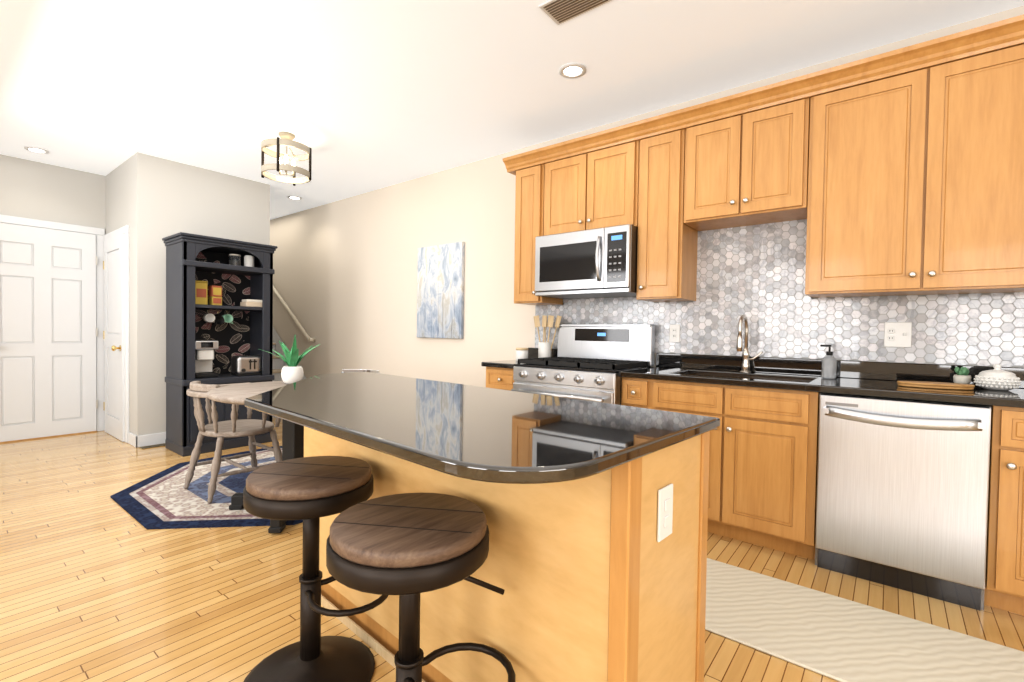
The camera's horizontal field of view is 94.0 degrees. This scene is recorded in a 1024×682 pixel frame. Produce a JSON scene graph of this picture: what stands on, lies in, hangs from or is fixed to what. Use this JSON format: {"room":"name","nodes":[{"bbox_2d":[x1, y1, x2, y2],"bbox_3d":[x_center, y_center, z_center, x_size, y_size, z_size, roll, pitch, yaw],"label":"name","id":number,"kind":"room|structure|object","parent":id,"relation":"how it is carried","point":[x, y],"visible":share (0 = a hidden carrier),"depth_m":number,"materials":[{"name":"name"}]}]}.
{"room":"kitchen","nodes":[
{"label":"kitchen","id":0,"kind":"room"},
{"bbox_2d":[0,154,105,234],"bbox_3d":[-5.905,-0.396,3.486,0.100,2.785,4.540,2,2,38],"label":"wall","id":1,"kind":"structure","parent":0,"point":[30,189],"depth_m":4.87,"materials":[{"name":"grey paint"}]},
{"bbox_2d":[0,223,97,441],"bbox_3d":[-4.723,-0.078,4.819,0.107,2.120,0.832,2,2,38],"label":"entry door","id":2,"kind":"structure","parent":1,"relation":"in","point":[48,331],"depth_m":4.85,"materials":[{"name":"white wood"}]},
{"bbox_2d":[0,214,104,442],"bbox_3d":[-4.750,-0.116,4.832,0.050,2.205,0.978,2,2,38],"label":"door frame","id":3,"kind":"structure","parent":1,"relation":"attached to","point":[99,233],"depth_m":5.17,"materials":[{"name":"white wood"}]},
{"bbox_2d":[106,152,269,435],"bbox_3d":[-4.693,-0.434,6.205,3.915,2.785,1.226,2,2,38],"label":"wall","id":4,"kind":"structure","parent":0,"point":[152,201],"depth_m":4.67,"materials":[{"name":"grey paint"}]},
{"bbox_2d":[103,234,124,441],"bbox_3d":[-4.133,-0.036,4.913,0.722,2.050,0.105,2,2,38],"label":"closet door","id":5,"kind":"structure","parent":4,"relation":"in","point":[114,368],"depth_m":4.89,"materials":[{"name":"white wood"}]},
{"bbox_2d":[104,225,128,442],"bbox_3d":[-4.101,-0.074,4.942,0.868,2.135,0.022,2,2,38],"label":"door frame","id":6,"kind":"structure","parent":4,"relation":"attached to","point":[124,230],"depth_m":4.68,"materials":[{"name":"white wood"}]},
{"bbox_2d":[134,432,165,447],"bbox_3d":[-3.179,0.952,5.006,0.014,0.110,1.240,2,2,38],"label":"baseboard","id":7,"kind":"structure","parent":4,"relation":"attached to","point":[145,440],"depth_m":4.60,"materials":[{"name":"white wood"}]},
{"bbox_2d":[0,418,1023,681],"bbox_3d":[-2.427,1.079,2.053,12.700,0.001,6.600,2,2,38],"label":"floor","id":8,"kind":"structure","parent":0,"point":[98,582],"depth_m":2.12,"materials":[{"name":"brown wood"}]},
{"bbox_2d":[138,443,164,448],"bbox_3d":[-3.413,1.008,4.597,0.110,0.008,0.280,2,2,38],"label":"floor vent","id":9,"kind":"object","parent":8,"relation":"in","point":[152,446],"visible":0.83,"depth_m":4.55,"materials":[{"name":"gold metal"}]},
{"bbox_2d":[110,446,302,529],"bbox_3d":[-1.785,1.049,3.713,1.931,0.010,1.931,2,2,38],"label":"rug","id":10,"kind":"object","parent":8,"relation":"on","point":[164,499],"visible":0.46,"depth_m":3.17,"materials":[{"name":"blue fabric"}]},
{"bbox_2d":[184,381,281,502],"bbox_3d":[-1.985,0.664,3.390,0.588,0.763,0.541,2,2,38],"label":"chair","id":11,"kind":"object","parent":10,"relation":"on","point":[249,427],"visible":0.75,"depth_m":3.31,"materials":[{"name":"grey wood"}]},
{"bbox_2d":[207,381,303,532],"bbox_3d":[-1.363,0.681,3.055,1.000,0.764,1.000,2,2,38],"label":"round table","id":12,"kind":"object","parent":10,"relation":"on","point":[292,436],"visible":0.21,"depth_m":2.97,"materials":[{"name":"grey wood"}]},
{"bbox_2d":[259,335,319,383],"bbox_3d":[-1.495,0.124,3.256,0.310,0.336,0.381,2,2,38],"label":"potted plant","id":13,"kind":"object","parent":12,"relation":"on","point":[292,372],"visible":0.92,"depth_m":3.22,"materials":[{"name":"green plant"}]},
{"bbox_2d":[341,369,379,373],"bbox_3d":[-1.246,0.643,3.653,0.397,0.821,0.444,1,1,11],"label":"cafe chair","id":14,"kind":"object","parent":10,"relation":"on","point":[357,370],"visible":0.12,"depth_m":3.84,"materials":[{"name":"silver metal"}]},
{"bbox_2d":[162,232,277,456],"bbox_3d":[-2.826,0.030,4.653,0.511,1.978,0.844,2,2,38],"label":"hutch","id":15,"kind":"object","parent":8,"relation":"on","point":[191,259],"visible":0.58,"depth_m":4.52,"materials":[{"name":"grey paint"}]},
{"bbox_2d":[195,280,209,304],"bbox_3d":[-2.935,-0.451,4.479,0.103,0.225,0.110,2,2,38],"label":"tin","id":16,"kind":"object","parent":15,"relation":"on","point":[203,290],"depth_m":4.45,"materials":[{"name":"yellow metal"}]},
{"bbox_2d":[195,340,217,377],"bbox_3d":[-2.965,0.166,4.525,0.270,0.345,0.245,2,2,38],"label":"coffee maker","id":17,"kind":"object","parent":15,"relation":"on","point":[204,353],"visible":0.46,"depth_m":4.49,"materials":[{"name":"white"}]},
{"bbox_2d":[210,285,221,304],"bbox_3d":[-2.843,-0.434,4.573,0.093,0.190,0.090,2,2,38],"label":"tin","id":18,"kind":"object","parent":15,"relation":"on","point":[215,291],"depth_m":4.54,"materials":[{"name":"yellow metal"}]},
{"bbox_2d":[202,309,232,325],"bbox_3d":[-2.849,-0.226,4.631,0.090,0.164,0.256,2,2,38],"label":"mugs","id":19,"kind":"object","parent":15,"relation":"hanging from","point":[222,319],"visible":1,"depth_m":4.63,"materials":[{"name":"white ceramic"}]},
{"bbox_2d":[229,254,240,265],"bbox_3d":[-2.733,-0.784,4.705,0.104,0.135,0.102,2,2,38],"label":"jar","id":20,"kind":"object","parent":15,"relation":"on","point":[234,259],"depth_m":4.66,"materials":[{"name":"clear glass"}]},
{"bbox_2d":[231,355,261,375],"bbox_3d":[-2.633,0.242,4.775,0.202,0.192,0.270,2,2,38],"label":"toaster","id":21,"kind":"object","parent":15,"relation":"on","point":[244,365],"visible":0.88,"depth_m":4.70,"materials":[{"name":"silver metal"}]},
{"bbox_2d":[244,255,253,266],"bbox_3d":[-2.645,-0.794,4.801,0.094,0.152,0.093,2,2,38],"label":"jar","id":22,"kind":"object","parent":15,"relation":"on","point":[248,259],"depth_m":4.76,"materials":[{"name":"white ceramic"}]},
{"bbox_2d":[240,299,261,306],"bbox_3d":[-2.614,-0.378,4.800,0.150,0.075,0.170,2,2,38],"label":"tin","id":23,"kind":"object","parent":15,"relation":"on","point":[245,302],"depth_m":4.74,"materials":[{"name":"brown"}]},
{"bbox_2d":[272,343,283,417],"bbox_3d":[-4.040,0.115,7.007,2.783,1.674,0.830,2,2,38],"label":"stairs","id":24,"kind":"structure","parent":8,"relation":"on","point":[277,364],"depth_m":6.86,"materials":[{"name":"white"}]},
{"bbox_2d":[243,456,388,681],"bbox_3d":[-0.647,0.770,1.561,0.457,0.691,0.413,2,2,38],"label":"bar stool","id":25,"kind":"object","parent":8,"relation":"on","point":[310,491],"visible":0.92,"depth_m":1.54,"materials":[{"name":"brown wood"}]},
{"bbox_2d":[326,492,515,681],"bbox_3d":[-0.240,0.784,1.181,0.457,0.691,0.413,2,2,38],"label":"bar stool","id":26,"kind":"object","parent":8,"relation":"on","point":[408,548],"visible":1,"depth_m":1.10,"materials":[{"name":"brown wood"}]},
{"bbox_2d":[486,368,513,390],"bbox_3d":[0.097,0.638,3.873,0.346,0.880,0.598,2,2,38],"label":"base cabinet","id":27,"kind":"object","parent":8,"relation":"on","point":[496,378],"depth_m":3.64,"materials":[{"name":"brown wood"}]},
{"bbox_2d":[481,360,517,367],"bbox_3d":[0.092,0.181,3.854,0.352,0.035,0.628,2,2,38],"label":"countertop","id":28,"kind":"structure","parent":27,"relation":"on","point":[505,363],"depth_m":3.66,"materials":[{"name":"black stone"}]},
{"bbox_2d":[516,348,527,360],"bbox_3d":[0.080,0.109,3.845,0.102,0.108,0.102,2,2,38],"label":"canister","id":29,"kind":"object","parent":28,"relation":"on","point":[521,353],"visible":0.81,"depth_m":3.80,"materials":[{"name":"white ceramic"}]},
{"bbox_2d":[533,315,561,357],"bbox_3d":[0.284,-0.025,3.931,0.273,0.378,0.110,2,2,38],"label":"utensil crock","id":30,"kind":"object","parent":28,"relation":"on","point":[545,349],"visible":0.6,"depth_m":3.90,"materials":[{"name":"white ceramic"}]},
{"bbox_2d":[304,436,709,681],"bbox_3d":[-0.191,0.673,1.737,1.638,0.891,0.569,2,2,38],"label":"kitchen island","id":31,"kind":"object","parent":8,"relation":"on","point":[588,573],"depth_m":1.23,"materials":[{"name":"brown wood"}]},
{"bbox_2d":[244,372,719,511],"bbox_3d":[-0.371,0.210,1.679,1.914,0.030,0.952,2,2,38],"label":"island countertop","id":32,"kind":"structure","parent":31,"relation":"on","point":[560,453],"depth_m":1.20,"materials":[{"name":"black stone"}]},
{"bbox_2d":[657,483,672,541],"bbox_3d":[0.374,0.416,1.158,0.010,0.125,0.074,2,2,43],"label":"outlet","id":33,"kind":"object","parent":31,"relation":"attached to","point":[665,513],"visible":0.98,"depth_m":1.15,"materials":[{"name":"white plastic"}]},
{"bbox_2d":[511,324,654,404],"bbox_3d":[0.494,0.483,3.441,0.800,1.222,0.723,2,2,38],"label":"gas range","id":34,"kind":"object","parent":8,"relation":"on","point":[589,362],"visible":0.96,"depth_m":3.41,"materials":[{"name":"silver metal"}]},
{"bbox_2d":[619,376,664,410],"bbox_3d":[0.972,0.666,3.178,0.273,0.880,0.598,2,2,38],"label":"base cabinet","id":35,"kind":"object","parent":8,"relation":"on","point":[650,394],"depth_m":2.93,"materials":[{"name":"brown wood"}]},
{"bbox_2d":[665,372,832,559],"bbox_3d":[1.327,0.677,2.896,0.938,0.880,0.598,2,2,38],"label":"base cabinet","id":36,"kind":"object","parent":8,"relation":"on","point":[763,461],"depth_m":2.53,"materials":[{"name":"brown wood"}]},
{"bbox_2d":[619,368,1023,407],"bbox_3d":[1.894,0.238,2.423,2.636,0.035,0.628,2,2,38],"label":"countertop","id":37,"kind":"structure","parent":36,"relation":"on","point":[846,385],"depth_m":2.41,"materials":[{"name":"black stone"}]},
{"bbox_2d":[736,315,762,372],"bbox_3d":[1.469,0.019,2.955,0.131,0.366,0.220,2,2,38],"label":"faucet","id":38,"kind":"object","parent":37,"relation":"on","point":[745,367],"visible":1,"depth_m":3.02,"materials":[{"name":"silver metal"}]},
{"bbox_2d":[820,345,836,378],"bbox_3d":[1.792,0.117,2.703,0.080,0.191,0.072,2,2,38],"label":"soap dispenser","id":39,"kind":"object","parent":37,"relation":"on","point":[829,367],"visible":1,"depth_m":2.68,"materials":[{"name":"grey glass"}]},
{"bbox_2d":[897,381,974,389],"bbox_3d":[2.033,0.213,2.295,0.283,0.023,0.134,2,2,38],"label":"wood tray","id":40,"kind":"object","parent":37,"relation":"on","point":[938,385],"visible":1,"depth_m":2.26,"materials":[{"name":"brown wood"}]},
{"bbox_2d":[953,367,971,383],"bbox_3d":[2.260,0.177,2.395,0.068,0.096,0.068,2,2,38],"label":"succulent pot","id":41,"kind":"object","parent":40,"relation":"on","point":[961,376],"visible":0.98,"depth_m":2.38,"materials":[{"name":"beige ceramic"}]},
{"bbox_2d":[974,364,1020,390],"bbox_3d":[2.281,0.169,2.244,0.158,0.121,0.158,2,2,38],"label":"bowl","id":42,"kind":"object","parent":37,"relation":"on","point":[997,378],"visible":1,"depth_m":2.20,"materials":[{"name":"white ceramic"}]},
{"bbox_2d":[705,558,1023,681],"bbox_3d":[1.406,1.137,1.735,2.600,0.012,0.610,2,2,38],"label":"runner rug","id":43,"kind":"object","parent":8,"relation":"on","point":[839,639],"visible":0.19,"depth_m":1.82,"materials":[{"name":"beige fabric"}]},
{"bbox_2d":[815,393,991,610],"bbox_3d":[1.915,0.703,2.387,0.611,0.868,0.650,2,2,38],"label":"dishwasher","id":44,"kind":"object","parent":8,"relation":"on","point":[902,493],"visible":1,"depth_m":2.15,"materials":[{"name":"silver metal"}]},
{"bbox_2d":[972,404,1023,614],"bbox_3d":[2.390,0.710,2.052,0.543,0.880,0.598,2,2,38],"label":"base cabinet","id":45,"kind":"object","parent":8,"relation":"on","point":[1004,581],"depth_m":1.96,"materials":[{"name":"brown wood"}]},
{"bbox_2d":[0,0,1023,219],"bbox_3d":[-2.354,-1.756,2.033,12.700,0.100,6.700,2,2,38],"label":"ceiling","id":46,"kind":"structure","parent":0,"point":[358,97],"depth_m":3.00,"materials":[{"name":"white paint"}]},
{"bbox_2d":[24,146,48,153],"bbox_3d":[-4.440,-1.782,4.456,0.170,0.010,0.170,2,2,38],"label":"recessed light","id":47,"kind":"object","parent":46,"relation":"in","point":[36,149],"visible":0.98,"depth_m":4.44,"materials":[{"name":"white plastic"}]},
{"bbox_2d":[261,131,311,185],"bbox_3d":[-1.902,-1.555,4.026,0.382,0.370,0.382,2,2,38],"label":"pendant light","id":48,"kind":"object","parent":46,"relation":"hanging from","point":[286,139],"visible":1,"depth_m":4.00,"materials":[{"name":"beige metal"}]},
{"bbox_2d":[287,196,301,199],"bbox_3d":[-2.712,-1.787,5.957,0.170,0.010,0.170,2,2,38],"label":"recessed light","id":49,"kind":"object","parent":46,"relation":"in","point":[295,197],"visible":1,"depth_m":5.94,"materials":[{"name":"white"}]},
{"bbox_2d":[559,63,586,77],"bbox_3d":[0.378,-1.679,2.967,0.170,0.010,0.170,2,2,38],"label":"recessed light","id":50,"kind":"object","parent":46,"relation":"in","point":[572,70],"visible":1,"depth_m":2.96,"materials":[{"name":"white"}]},
{"bbox_2d":[539,0,611,24],"bbox_3d":[0.313,-1.668,2.355,0.320,0.010,0.180,2,2,38],"label":"ceiling vent","id":51,"kind":"object","parent":46,"relation":"in","point":[558,12],"visible":1,"depth_m":2.38,"materials":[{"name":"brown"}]},
{"bbox_2d":[270,5,1023,386],"bbox_3d":[-0.323,-0.336,4.647,12.700,2.785,0.100,2,2,38],"label":"wall","id":52,"kind":"structure","parent":0,"point":[346,279],"depth_m":5.22,"materials":[{"name":"beige paint"}]},
{"bbox_2d":[273,327,306,379],"bbox_3d":[-3.636,-0.111,7.199,2.550,2.130,0.001,2,2,38],"label":"trim","id":53,"kind":"structure","parent":52,"relation":"attached to","point":[276,340],"depth_m":7.05,"materials":[{"name":"white"}]},
{"bbox_2d":[273,286,314,341],"bbox_3d":[-3.546,-0.821,7.077,2.244,1.614,0.095,2,2,38],"label":"handrail","id":54,"kind":"object","parent":52,"relation":"attached to","point":[294,318],"visible":0.48,"depth_m":6.63,"materials":[{"name":"beige wood"}]},
{"bbox_2d":[417,242,464,338],"bbox_3d":[-0.741,-0.505,4.886,0.660,0.950,0.037,2,2,38],"label":"picture","id":55,"kind":"object","parent":52,"relation":"attached to","point":[440,291],"visible":1,"depth_m":4.85},
{"bbox_2d":[511,158,562,304],"bbox_3d":[0.221,-0.858,3.933,0.282,1.105,0.328,2,2,38],"label":"upper cabinet","id":56,"kind":"object","parent":52,"relation":"attached to","point":[529,175],"depth_m":3.81,"materials":[{"name":"brown wood"}]},
{"bbox_2d":[543,134,638,235],"bbox_3d":[0.642,-1.095,3.597,0.776,0.605,0.328,2,2,38],"label":"upper cabinet","id":57,"kind":"object","parent":52,"relation":"attached to","point":[597,186],"depth_m":3.43,"materials":[{"name":"brown wood"}]},
{"bbox_2d":[535,224,637,298],"bbox_3d":[0.589,-0.564,3.550,0.772,0.453,0.473,2,2,38],"label":"over-the-range microwave","id":58,"kind":"object","parent":57,"relation":"attached to","point":[595,263],"visible":0.98,"depth_m":3.37,"materials":[{"name":"silver metal"}]},
{"bbox_2d":[636,118,698,301],"bbox_3d":[1.065,-0.832,3.264,0.305,1.105,0.328,2,2,38],"label":"upper cabinet","id":59,"kind":"object","parent":52,"relation":"attached to","point":[666,248],"depth_m":3.13,"materials":[{"name":"brown wood"}]},
{"bbox_2d":[683,86,810,230],"bbox_3d":[1.456,-1.060,2.951,0.676,0.625,0.328,2,2,38],"label":"upper cabinet","id":60,"kind":"object","parent":52,"relation":"attached to","point":[748,165],"depth_m":2.80,"materials":[{"name":"brown wood"}]},
{"bbox_2d":[535,219,1023,367],"bbox_3d":[1.573,-0.328,3.073,3.494,0.860,0.002,2,2,38],"label":"tile backsplash","id":61,"kind":"structure","parent":52,"relation":"attached to","point":[755,274],"depth_m":2.96,"materials":[{"name":"grey tile"}]},
{"bbox_2d":[669,324,679,341],"bbox_3d":[1.157,-0.054,3.397,0.075,0.127,0.010,2,2,38],"label":"outlet","id":62,"kind":"object","parent":61,"relation":"attached to","point":[674,332],"visible":1,"depth_m":3.40,"materials":[{"name":"white plastic"}]},
{"bbox_2d":[884,322,911,347],"bbox_3d":[2.123,-0.034,2.626,0.118,0.138,0.016,2,2,38],"label":"outlet","id":63,"kind":"object","parent":61,"relation":"attached to","point":[897,334],"visible":1,"depth_m":2.63,"materials":[{"name":"white plastic"}]},
{"bbox_2d":[803,30,1023,297],"bbox_3d":[2.103,-0.800,2.439,0.979,1.105,0.328,2,2,38],"label":"upper cabinet","id":64,"kind":"object","parent":52,"relation":"attached to","point":[899,172],"depth_m":2.32,"materials":[{"name":"brown wood"}]},
{"bbox_2d":[529,348,1023,387],"bbox_3d":[1.630,0.154,3.020,3.796,0.099,0.020,2,2,38],"label":"backsplash","id":65,"kind":"structure","parent":0,"relation":"attached to","point":[864,370],"depth_m":2.84,"materials":[{"name":"black stone"}]}
]}

